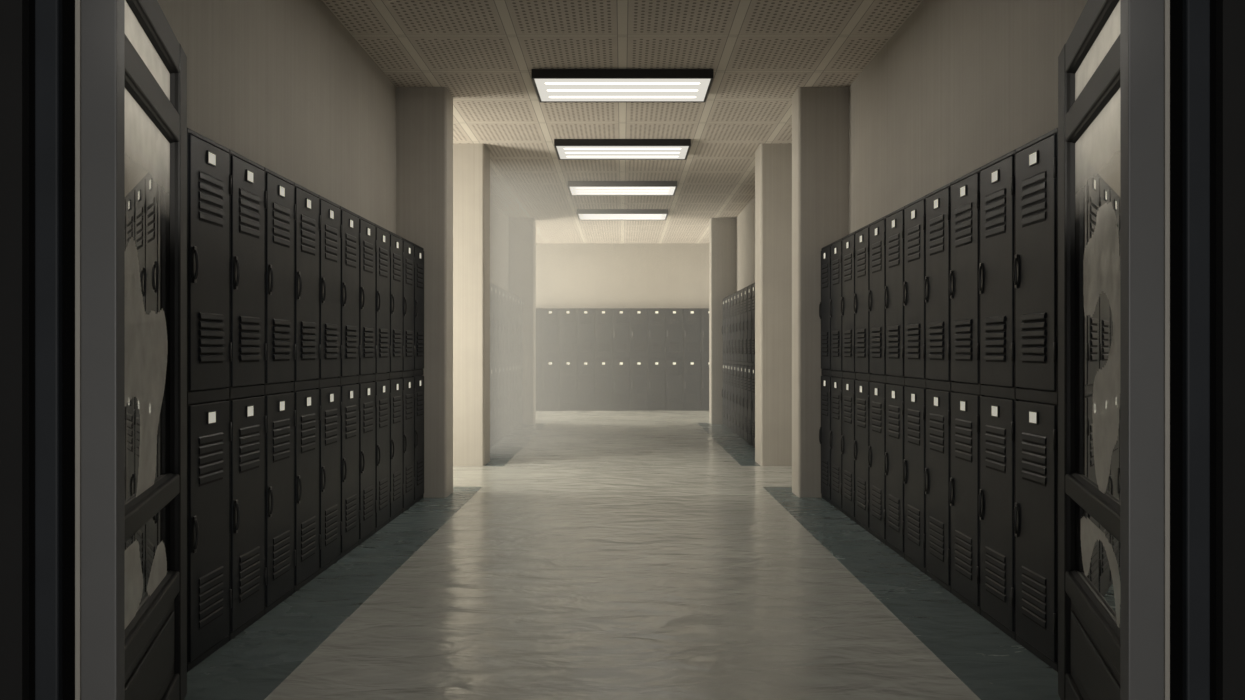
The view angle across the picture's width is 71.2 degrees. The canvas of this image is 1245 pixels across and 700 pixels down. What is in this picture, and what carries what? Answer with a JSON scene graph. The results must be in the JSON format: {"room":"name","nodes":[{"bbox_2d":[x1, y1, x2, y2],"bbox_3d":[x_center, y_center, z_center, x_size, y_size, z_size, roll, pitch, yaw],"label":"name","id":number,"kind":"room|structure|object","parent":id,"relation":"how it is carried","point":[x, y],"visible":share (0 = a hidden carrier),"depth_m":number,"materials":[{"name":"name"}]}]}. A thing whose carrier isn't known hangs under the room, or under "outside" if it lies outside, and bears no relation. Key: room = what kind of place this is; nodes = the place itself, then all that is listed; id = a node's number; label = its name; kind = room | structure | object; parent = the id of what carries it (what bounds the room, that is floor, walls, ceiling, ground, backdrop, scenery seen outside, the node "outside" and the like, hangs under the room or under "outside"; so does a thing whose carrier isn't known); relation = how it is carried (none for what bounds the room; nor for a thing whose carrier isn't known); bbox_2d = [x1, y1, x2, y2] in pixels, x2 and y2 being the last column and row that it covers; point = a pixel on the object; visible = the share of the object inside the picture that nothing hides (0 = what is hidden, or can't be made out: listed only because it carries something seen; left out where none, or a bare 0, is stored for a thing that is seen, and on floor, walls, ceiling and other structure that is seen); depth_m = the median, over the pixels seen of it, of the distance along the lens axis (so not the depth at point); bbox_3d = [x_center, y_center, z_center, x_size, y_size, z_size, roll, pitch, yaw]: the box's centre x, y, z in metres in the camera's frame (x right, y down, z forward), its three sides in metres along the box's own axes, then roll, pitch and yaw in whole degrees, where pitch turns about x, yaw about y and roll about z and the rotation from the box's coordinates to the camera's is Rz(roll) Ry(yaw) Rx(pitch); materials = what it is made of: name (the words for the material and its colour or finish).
{"room":"school corridor","nodes":[
{"label":"school corridor","id":0,"kind":"room"},
{"bbox_2d":[0,0,28,699],"bbox_3d":[-2.893,-0.422,1.760,3.413,3.015,0.080,0,0,0],"label":"wall","id":1,"kind":"structure","parent":0,"point":[14,14],"depth_m":1.72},
{"bbox_2d":[29,0,34,699],"bbox_3d":[-1.177,0.005,1.762,0.019,2.160,0.045,0,0,0],"label":"trim","id":2,"kind":"structure","parent":1,"relation":"attached to","point":[31,2],"depth_m":1.74,"materials":[{"name":"black metal"}]},
{"bbox_2d":[35,0,61,699],"bbox_3d":[-1.145,0.015,1.756,0.046,2.140,0.058,0,0,0],"label":"trim","id":3,"kind":"structure","parent":1,"relation":"attached to","point":[48,13],"depth_m":1.73,"materials":[{"name":"black metal"}]},
{"bbox_2d":[62,0,74,699],"bbox_3d":[-1.105,0.060,1.764,0.034,2.050,0.043,0,0,0],"label":"trim","id":4,"kind":"structure","parent":1,"relation":"attached to","point":[68,6],"depth_m":1.74,"materials":[{"name":"black metal"}]},
{"bbox_2d":[75,0,80,699],"bbox_3d":[-1.083,0.060,1.757,0.010,2.050,0.056,0,0,0],"label":"trim","id":5,"kind":"structure","parent":1,"relation":"attached to","point":[77,2],"depth_m":1.73,"materials":[{"name":"black metal"}]},
{"bbox_2d":[81,0,124,699],"bbox_3d":[-1.042,0.060,1.748,0.071,2.050,0.038,0,0,0],"label":"trim","id":6,"kind":"structure","parent":1,"relation":"attached to","point":[102,21],"depth_m":1.73,"materials":[{"name":"grey metal"}]},
{"bbox_2d":[125,0,186,699],"bbox_3d":[-1.233,0.079,2.238,0.074,1.996,0.996,0,0,-19],"label":"door","id":7,"kind":"structure","parent":1,"relation":"in","point":[155,60],"depth_m":2.36,"materials":[{"name":"grey paint"}]},
{"bbox_2d":[157,0,395,233],"bbox_3d":[-3.130,-0.422,4.228,2.940,3.015,4.855,0,0,0],"label":"wall","id":8,"kind":"structure","parent":0,"point":[284,86],"depth_m":4.42,"materials":[{"name":"paint"}]},
{"bbox_2d":[184,487,481,699],"bbox_3d":[-1.386,1.084,4.345,0.548,0.002,5.090,0,0,0],"label":"floor border","id":9,"kind":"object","parent":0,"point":[250,666],"depth_m":3.58,"materials":[{"name":"grey tile"}]},
{"bbox_2d":[187,128,231,671],"bbox_3d":[-1.548,0.168,3.076,0.220,1.830,0.316,0,0,0],"label":"locker","id":10,"kind":"object","parent":9,"relation":"on","point":[209,179],"visible":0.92,"depth_m":3.06,"materials":[{"name":"grey metal"}]},
{"bbox_2d":[230,150,266,639],"bbox_3d":[-1.548,0.168,3.393,0.220,1.830,0.316,0,0,0],"label":"locker","id":11,"kind":"object","parent":9,"relation":"on","point":[248,198],"visible":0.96,"depth_m":3.37,"materials":[{"name":"grey metal"}]},
{"bbox_2d":[265,167,295,613],"bbox_3d":[-1.548,0.168,3.711,0.220,1.830,0.316,0,0,0],"label":"locker","id":12,"kind":"object","parent":9,"relation":"on","point":[280,212],"visible":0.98,"depth_m":3.69,"materials":[{"name":"grey metal"}]},
{"bbox_2d":[294,182,320,592],"bbox_3d":[-1.548,0.168,4.027,0.220,1.830,0.316,0,0,0],"label":"locker","id":13,"kind":"object","parent":9,"relation":"on","point":[307,224],"visible":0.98,"depth_m":4.00,"materials":[{"name":"grey metal"}]},
{"bbox_2d":[319,195,341,573],"bbox_3d":[-1.548,0.168,4.345,0.220,1.830,0.316,0,0,0],"label":"locker","id":14,"kind":"object","parent":9,"relation":"on","point":[330,526],"visible":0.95,"depth_m":4.32,"materials":[{"name":"grey metal"}]},
{"bbox_2d":[340,206,359,558],"bbox_3d":[-1.548,0.168,4.662,0.220,1.830,0.316,0,0,0],"label":"locker","id":15,"kind":"object","parent":9,"relation":"on","point":[349,220],"visible":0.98,"depth_m":4.63,"materials":[{"name":"grey metal"}]},
{"bbox_2d":[359,216,376,544],"bbox_3d":[-1.548,0.168,4.979,0.220,1.830,0.316,0,0,0],"label":"locker","id":16,"kind":"object","parent":9,"relation":"on","point":[368,244],"visible":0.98,"depth_m":4.95,"materials":[{"name":"grey metal"}]},
{"bbox_2d":[375,224,390,532],"bbox_3d":[-1.548,0.168,5.295,0.220,1.830,0.316,0,0,0],"label":"locker","id":17,"kind":"object","parent":9,"relation":"on","point":[383,254],"visible":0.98,"depth_m":5.27,"materials":[{"name":"grey metal"}]},
{"bbox_2d":[389,231,403,522],"bbox_3d":[-1.548,0.168,5.612,0.220,1.830,0.316,0,0,0],"label":"locker","id":18,"kind":"object","parent":9,"relation":"on","point":[396,242],"visible":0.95,"depth_m":5.60,"materials":[{"name":"grey metal"}]},
{"bbox_2d":[402,238,414,512],"bbox_3d":[-1.548,0.168,5.929,0.220,1.830,0.316,0,0,0],"label":"locker","id":19,"kind":"object","parent":9,"relation":"on","point":[408,247],"visible":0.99,"depth_m":5.92,"materials":[{"name":"grey metal"}]},
{"bbox_2d":[414,244,423,503],"bbox_3d":[-1.548,0.168,6.247,0.220,1.830,0.316,0,0,0],"label":"locker","id":20,"kind":"object","parent":9,"relation":"on","point":[418,251],"visible":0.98,"depth_m":6.22,"materials":[{"name":"grey metal"}]},
{"bbox_2d":[396,87,452,497],"bbox_3d":[-1.476,-0.422,6.520,0.368,3.015,0.270,0,0,0],"label":"pillar","id":21,"kind":"structure","parent":0,"point":[424,115],"depth_m":6.38,"materials":[{"name":"paint"}]},
{"bbox_2d":[453,143,489,465],"bbox_3d":[-1.476,-0.422,8.315,0.368,3.015,0.370,0,0,0],"label":"pillar","id":22,"kind":"structure","parent":0,"point":[471,161],"depth_m":8.13,"materials":[{"name":"paint"}]},
{"bbox_2d":[490,197,508,291],"bbox_3d":[-3.130,-0.422,10.555,2.940,3.015,4.850,0,0,0],"label":"wall","id":23,"kind":"structure","parent":0,"point":[499,221],"depth_m":11.74,"materials":[{"name":"paint"}]},
{"bbox_2d":[485,423,546,465],"bbox_3d":[-1.386,1.084,10.535,0.548,0.002,4.790,0,0,0],"label":"trim","id":24,"kind":"structure","parent":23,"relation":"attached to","point":[506,448],"depth_m":10.08,"materials":[{"name":"grey tile"}]},
{"bbox_2d":[490,283,493,447],"bbox_3d":[-1.548,0.168,9.649,0.220,1.830,0.316,0,0,0],"label":"locker","id":25,"kind":"object","parent":24,"relation":"on","point":[491,284],"visible":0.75,"depth_m":9.66,"materials":[{"name":"grey metal"}]},
{"bbox_2d":[509,218,535,423],"bbox_3d":[-1.476,-0.422,12.840,0.368,3.015,0.280,0,0,0],"label":"pillar","id":26,"kind":"structure","parent":0,"point":[522,231],"depth_m":12.70,"materials":[{"name":"paint"}]},
{"bbox_2d":[264,411,980,699],"bbox_3d":[0.000,1.135,6.730,9.600,0.100,18.460,0,0,0],"label":"floor","id":27,"kind":"structure","parent":0,"point":[615,555],"depth_m":3.72,"materials":[{"name":"beige tile"}]},
{"bbox_2d":[536,308,540,410],"bbox_3d":[-1.608,0.170,15.648,0.316,1.830,0.220,0,0,0],"label":"locker","id":28,"kind":"object","parent":27,"relation":"on","point":[538,310],"visible":0.33,"depth_m":15.55,"materials":[{"name":"grey metal"}]},
{"bbox_2d":[541,308,558,410],"bbox_3d":[-1.291,0.170,15.648,0.316,1.830,0.220,0,0,0],"label":"locker","id":29,"kind":"object","parent":27,"relation":"on","point":[549,316],"visible":1,"depth_m":15.55,"materials":[{"name":"grey metal"}]},
{"bbox_2d":[559,308,576,410],"bbox_3d":[-0.974,0.170,15.648,0.316,1.830,0.220,0,0,0],"label":"locker","id":30,"kind":"object","parent":27,"relation":"on","point":[567,316],"visible":1,"depth_m":15.55,"materials":[{"name":"grey metal"}]},
{"bbox_2d":[577,308,594,410],"bbox_3d":[-0.657,0.170,15.648,0.316,1.830,0.220,0,0,0],"label":"locker","id":31,"kind":"object","parent":27,"relation":"on","point":[585,316],"visible":1,"depth_m":15.55,"materials":[{"name":"grey metal"}]},
{"bbox_2d":[595,308,611,410],"bbox_3d":[-0.340,0.170,15.648,0.316,1.830,0.220,0,0,0],"label":"locker","id":32,"kind":"object","parent":27,"relation":"on","point":[603,316],"visible":1,"depth_m":15.55,"materials":[{"name":"grey metal"}]},
{"bbox_2d":[612,308,629,410],"bbox_3d":[-0.023,0.170,15.648,0.316,1.830,0.220,0,0,0],"label":"locker","id":33,"kind":"object","parent":27,"relation":"on","point":[620,316],"visible":1,"depth_m":15.55,"materials":[{"name":"grey metal"}]},
{"bbox_2d":[630,308,647,410],"bbox_3d":[0.294,0.170,15.648,0.316,1.830,0.220,0,0,0],"label":"locker","id":34,"kind":"object","parent":27,"relation":"on","point":[638,317],"visible":1,"depth_m":15.55,"materials":[{"name":"grey metal"}]},
{"bbox_2d":[648,308,664,410],"bbox_3d":[0.611,0.170,15.648,0.316,1.830,0.220,0,0,0],"label":"locker","id":35,"kind":"object","parent":27,"relation":"on","point":[656,316],"visible":1,"depth_m":15.55,"materials":[{"name":"grey metal"}]},
{"bbox_2d":[665,308,682,410],"bbox_3d":[0.928,0.170,15.648,0.316,1.830,0.220,0,0,0],"label":"locker","id":36,"kind":"object","parent":27,"relation":"on","point":[673,316],"visible":1,"depth_m":15.55,"materials":[{"name":"grey metal"}]},
{"bbox_2d":[683,308,700,410],"bbox_3d":[1.245,0.170,15.648,0.316,1.830,0.220,0,0,0],"label":"locker","id":37,"kind":"object","parent":27,"relation":"on","point":[691,316],"visible":1,"depth_m":15.55,"materials":[{"name":"grey metal"}]},
{"bbox_2d":[701,308,708,410],"bbox_3d":[1.562,0.170,15.648,0.316,1.830,0.220,0,0,0],"label":"locker","id":38,"kind":"object","parent":27,"relation":"on","point":[704,311],"visible":0.53,"depth_m":15.55,"materials":[{"name":"grey metal"}]},
{"bbox_2d":[322,0,922,242],"bbox_3d":[0.000,-1.980,8.880,9.600,0.100,14.160,0,0,0],"label":"ceiling","id":39,"kind":"structure","parent":0,"point":[484,52],"depth_m":6.01,"materials":[{"name":"tile"}]},
{"bbox_2d":[531,69,713,101],"bbox_3d":[0.000,-1.899,6.270,1.250,0.062,0.590,0,0,0],"label":"ceiling light","id":40,"kind":"object","parent":39,"relation":"attached to","point":[551,85],"visible":1,"depth_m":6.16,"materials":[{"name":"white plastic"}]},
{"bbox_2d":[535,79,709,100],"bbox_3d":[0.000,-1.891,6.270,1.218,0.037,0.558,0,0,0],"label":"diffuser","id":41,"kind":"object","parent":40,"relation":"attached to","point":[546,89],"depth_m":6.25,"materials":[{"name":"white plastic"}]},
{"bbox_2d":[554,139,690,159],"bbox_3d":[0.000,-1.899,8.250,1.250,0.062,0.590,0,0,0],"label":"ceiling light","id":42,"kind":"object","parent":39,"relation":"attached to","point":[566,149],"visible":1,"depth_m":8.12,"materials":[{"name":"white plastic"}]},
{"bbox_2d":[556,146,688,158],"bbox_3d":[0.000,-1.891,8.250,1.218,0.037,0.558,0,0,0],"label":"diffuser","id":43,"kind":"object","parent":42,"relation":"attached to","point":[563,152],"depth_m":8.23,"materials":[{"name":"white plastic"}]},
{"bbox_2d":[568,181,676,195],"bbox_3d":[0.000,-1.899,10.230,1.250,0.062,0.590,0,0,0],"label":"ceiling light","id":44,"kind":"object","parent":39,"relation":"attached to","point":[576,188],"visible":1,"depth_m":10.07,"materials":[{"name":"white plastic"}]},
{"bbox_2d":[570,187,674,194],"bbox_3d":[0.000,-1.891,10.230,1.218,0.037,0.558,0,0,0],"label":"diffuser","id":45,"kind":"object","parent":44,"relation":"attached to","point":[573,190],"depth_m":10.23,"materials":[{"name":"white plastic"}]},
{"bbox_2d":[577,209,667,219],"bbox_3d":[0.000,-1.899,12.225,1.250,0.062,0.590,0,0,0],"label":"ceiling light","id":46,"kind":"object","parent":39,"relation":"attached to","point":[583,214],"visible":1,"depth_m":12.02,"materials":[{"name":"white plastic"}]},
{"bbox_2d":[578,214,666,219],"bbox_3d":[0.000,-1.891,12.225,1.218,0.037,0.558,0,0,0],"label":"diffuser","id":47,"kind":"object","parent":46,"relation":"attached to","point":[581,216],"depth_m":12.20,"materials":[{"name":"white plastic"}]},
{"bbox_2d":[536,243,708,307],"bbox_3d":[0.000,-0.422,15.860,9.200,3.015,0.200,0,0,0],"label":"wall","id":48,"kind":"structure","parent":0,"point":[568,275],"depth_m":15.76,"materials":[{"name":"paint"}]},
{"bbox_2d":[709,218,735,423],"bbox_3d":[1.476,-0.422,12.840,0.368,3.015,0.280,0,0,0],"label":"pillar","id":49,"kind":"structure","parent":0,"point":[722,231],"depth_m":12.70,"materials":[{"name":"paint"}]},
{"bbox_2d":[736,197,754,291],"bbox_3d":[3.130,-0.422,10.555,2.940,3.015,4.850,0,0,0],"label":"wall","id":50,"kind":"structure","parent":0,"point":[745,221],"depth_m":11.74,"materials":[{"name":"paint"}]},
{"bbox_2d":[698,423,759,465],"bbox_3d":[1.386,1.084,10.535,0.548,0.002,4.790,0,0,0],"label":"trim","id":51,"kind":"structure","parent":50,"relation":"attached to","point":[738,448],"depth_m":10.08,"materials":[{"name":"grey tile"}]},
{"bbox_2d":[722,298,724,425],"bbox_3d":[1.548,0.168,12.502,0.220,1.830,0.316,0,0,0],"label":"locker","id":52,"kind":"object","parent":51,"relation":"on","point":[723,333],"visible":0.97,"depth_m":12.50,"materials":[{"name":"grey metal"}]},
{"bbox_2d":[724,296,727,427],"bbox_3d":[1.548,0.168,12.185,0.220,1.830,0.316,0,0,0],"label":"locker","id":53,"kind":"object","parent":51,"relation":"on","point":[726,298],"visible":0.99,"depth_m":12.17,"materials":[{"name":"grey metal"}]},
{"bbox_2d":[727,295,730,429],"bbox_3d":[1.548,0.168,11.868,0.220,1.830,0.316,0,0,0],"label":"locker","id":54,"kind":"object","parent":51,"relation":"on","point":[729,296],"visible":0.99,"depth_m":11.83,"materials":[{"name":"grey metal"}]},
{"bbox_2d":[730,293,733,431],"bbox_3d":[1.548,0.168,11.552,0.220,1.830,0.316,0,0,0],"label":"locker","id":55,"kind":"object","parent":51,"relation":"on","point":[732,295],"visible":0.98,"depth_m":11.51,"materials":[{"name":"grey metal"}]},
{"bbox_2d":[733,292,736,433],"bbox_3d":[1.548,0.168,11.235,0.220,1.830,0.316,0,0,0],"label":"locker","id":56,"kind":"object","parent":51,"relation":"on","point":[735,293],"visible":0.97,"depth_m":11.20,"materials":[{"name":"grey metal"}]},
{"bbox_2d":[736,290,740,436],"bbox_3d":[1.548,0.168,10.918,0.220,1.830,0.316,0,0,0],"label":"locker","id":57,"kind":"object","parent":51,"relation":"on","point":[738,292],"visible":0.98,"depth_m":10.91,"materials":[{"name":"grey metal"}]},
{"bbox_2d":[739,288,743,439],"bbox_3d":[1.548,0.168,10.601,0.220,1.830,0.316,0,0,0],"label":"locker","id":58,"kind":"object","parent":51,"relation":"on","point":[742,290],"visible":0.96,"depth_m":10.61,"materials":[{"name":"grey metal"}]},
{"bbox_2d":[743,286,747,442],"bbox_3d":[1.548,0.168,10.284,0.220,1.830,0.316,0,0,0],"label":"locker","id":59,"kind":"object","parent":51,"relation":"on","point":[745,330],"visible":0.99,"depth_m":10.26,"materials":[{"name":"grey metal"}]},
{"bbox_2d":[747,284,751,445],"bbox_3d":[1.548,0.168,9.966,0.220,1.830,0.316,0,0,0],"label":"locker","id":60,"kind":"object","parent":51,"relation":"on","point":[749,399],"visible":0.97,"depth_m":9.94,"materials":[{"name":"grey metal"}]},
{"bbox_2d":[751,283,754,447],"bbox_3d":[1.548,0.168,9.649,0.220,1.830,0.316,0,0,0],"label":"locker","id":61,"kind":"object","parent":51,"relation":"on","point":[753,284],"visible":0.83,"depth_m":9.66,"materials":[{"name":"grey metal"}]},
{"bbox_2d":[755,143,791,465],"bbox_3d":[1.476,-0.422,8.315,0.368,3.015,0.370,0,0,0],"label":"pillar","id":62,"kind":"structure","parent":0,"point":[773,161],"depth_m":8.13,"materials":[{"name":"paint"}]},
{"bbox_2d":[792,87,848,497],"bbox_3d":[1.476,-0.422,6.520,0.368,3.015,0.270,0,0,0],"label":"pillar","id":63,"kind":"structure","parent":0,"point":[820,115],"depth_m":6.38,"materials":[{"name":"paint"}]},
{"bbox_2d":[849,0,1087,233],"bbox_3d":[3.130,-0.422,4.228,2.940,3.015,4.855,0,0,0],"label":"wall","id":64,"kind":"structure","parent":0,"point":[960,86],"depth_m":4.43,"materials":[{"name":"paint"}]},
{"bbox_2d":[763,487,1060,699],"bbox_3d":[1.386,1.084,4.345,0.548,0.002,5.090,0,0,0],"label":"trim","id":65,"kind":"structure","parent":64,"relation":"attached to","point":[994,666],"depth_m":3.58,"materials":[{"name":"grey tile"}]},
{"bbox_2d":[819,244,830,503],"bbox_3d":[1.548,0.168,6.247,0.220,1.830,0.316,0,0,0],"label":"locker","id":66,"kind":"object","parent":65,"relation":"on","point":[824,431],"visible":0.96,"depth_m":6.22,"materials":[{"name":"grey metal"}]},
{"bbox_2d":[829,238,842,512],"bbox_3d":[1.548,0.168,5.929,0.220,1.830,0.316,0,0,0],"label":"locker","id":67,"kind":"object","parent":65,"relation":"on","point":[835,435],"visible":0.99,"depth_m":5.92,"materials":[{"name":"grey metal"}]},
{"bbox_2d":[841,231,855,522],"bbox_3d":[1.548,0.168,5.612,0.220,1.830,0.316,0,0,0],"label":"locker","id":68,"kind":"object","parent":65,"relation":"on","point":[848,242],"visible":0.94,"depth_m":5.60,"materials":[{"name":"grey metal"}]},
{"bbox_2d":[854,224,869,532],"bbox_3d":[1.548,0.168,5.295,0.220,1.830,0.316,0,0,0],"label":"locker","id":69,"kind":"object","parent":65,"relation":"on","point":[862,235],"visible":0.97,"depth_m":5.27,"materials":[{"name":"grey metal"}]},
{"bbox_2d":[868,216,885,544],"bbox_3d":[1.548,0.168,4.979,0.220,1.830,0.316,0,0,0],"label":"locker","id":70,"kind":"object","parent":65,"relation":"on","point":[877,448],"visible":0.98,"depth_m":4.96,"materials":[{"name":"grey metal"}]},
{"bbox_2d":[884,206,904,558],"bbox_3d":[1.548,0.168,4.662,0.220,1.830,0.316,0,0,0],"label":"locker","id":71,"kind":"object","parent":65,"relation":"on","point":[894,457],"visible":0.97,"depth_m":4.64,"materials":[{"name":"grey metal"}]},
{"bbox_2d":[903,195,925,573],"bbox_3d":[1.548,0.168,4.345,0.220,1.830,0.316,0,0,0],"label":"locker","id":72,"kind":"object","parent":65,"relation":"on","point":[914,464],"visible":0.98,"depth_m":4.32,"materials":[{"name":"grey metal"}]},
{"bbox_2d":[924,182,950,592],"bbox_3d":[1.548,0.168,4.027,0.220,1.830,0.316,0,0,0],"label":"locker","id":73,"kind":"object","parent":65,"relation":"on","point":[937,475],"visible":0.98,"depth_m":4.00,"materials":[{"name":"grey metal"}]},
{"bbox_2d":[949,167,979,613],"bbox_3d":[1.548,0.168,3.711,0.220,1.830,0.316,0,0,0],"label":"locker","id":74,"kind":"object","parent":65,"relation":"on","point":[964,485],"visible":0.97,"depth_m":3.69,"materials":[{"name":"grey metal"}]},
{"bbox_2d":[978,150,1014,639],"bbox_3d":[1.548,0.168,3.393,0.220,1.830,0.316,0,0,0],"label":"locker","id":75,"kind":"object","parent":65,"relation":"on","point":[996,504],"visible":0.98,"depth_m":3.36,"materials":[{"name":"grey metal"}]},
{"bbox_2d":[1014,128,1057,671],"bbox_3d":[1.548,0.168,3.076,0.220,1.830,0.316,0,0,0],"label":"locker","id":76,"kind":"object","parent":65,"relation":"on","point":[1036,161],"visible":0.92,"depth_m":3.04,"materials":[{"name":"grey metal"}]},
{"bbox_2d":[1216,0,1244,699],"bbox_3d":[2.893,-0.422,1.760,3.413,3.015,0.080,0,0,0],"label":"wall","id":77,"kind":"structure","parent":0,"point":[1230,14],"depth_m":1.72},
{"bbox_2d":[1058,0,1119,699],"bbox_3d":[1.233,0.079,2.238,0.074,1.996,0.996,0,0,19],"label":"door","id":78,"kind":"structure","parent":77,"relation":"in","point":[1089,60],"depth_m":2.37,"materials":[{"name":"grey paint"}]},
{"bbox_2d":[1120,0,1163,699],"bbox_3d":[1.042,0.060,1.748,0.071,2.050,0.038,0,0,0],"label":"trim","id":79,"kind":"structure","parent":77,"relation":"attached to","point":[1141,21],"depth_m":1.73,"materials":[{"name":"grey metal"}]},
{"bbox_2d":[1164,0,1169,699],"bbox_3d":[1.083,0.060,1.757,0.010,2.050,0.056,0,0,0],"label":"trim","id":80,"kind":"structure","parent":77,"relation":"attached to","point":[1166,2],"depth_m":1.73,"materials":[{"name":"black metal"}]},
{"bbox_2d":[1170,0,1182,699],"bbox_3d":[1.105,0.060,1.764,0.034,2.050,0.043,0,0,0],"label":"trim","id":81,"kind":"structure","parent":77,"relation":"attached to","point":[1176,6],"depth_m":1.74,"materials":[{"name":"black metal"}]},
{"bbox_2d":[1183,0,1209,699],"bbox_3d":[1.145,0.015,1.756,0.046,2.140,0.058,0,0,0],"label":"trim","id":82,"kind":"structure","parent":77,"relation":"attached to","point":[1196,13],"depth_m":1.73,"materials":[{"name":"black metal"}]},
{"bbox_2d":[1210,0,1215,699],"bbox_3d":[1.177,0.005,1.762,0.019,2.160,0.045,0,0,0],"label":"trim","id":83,"kind":"structure","parent":77,"relation":"attached to","point":[1212,2],"depth_m":1.74,"materials":[{"name":"black metal"}]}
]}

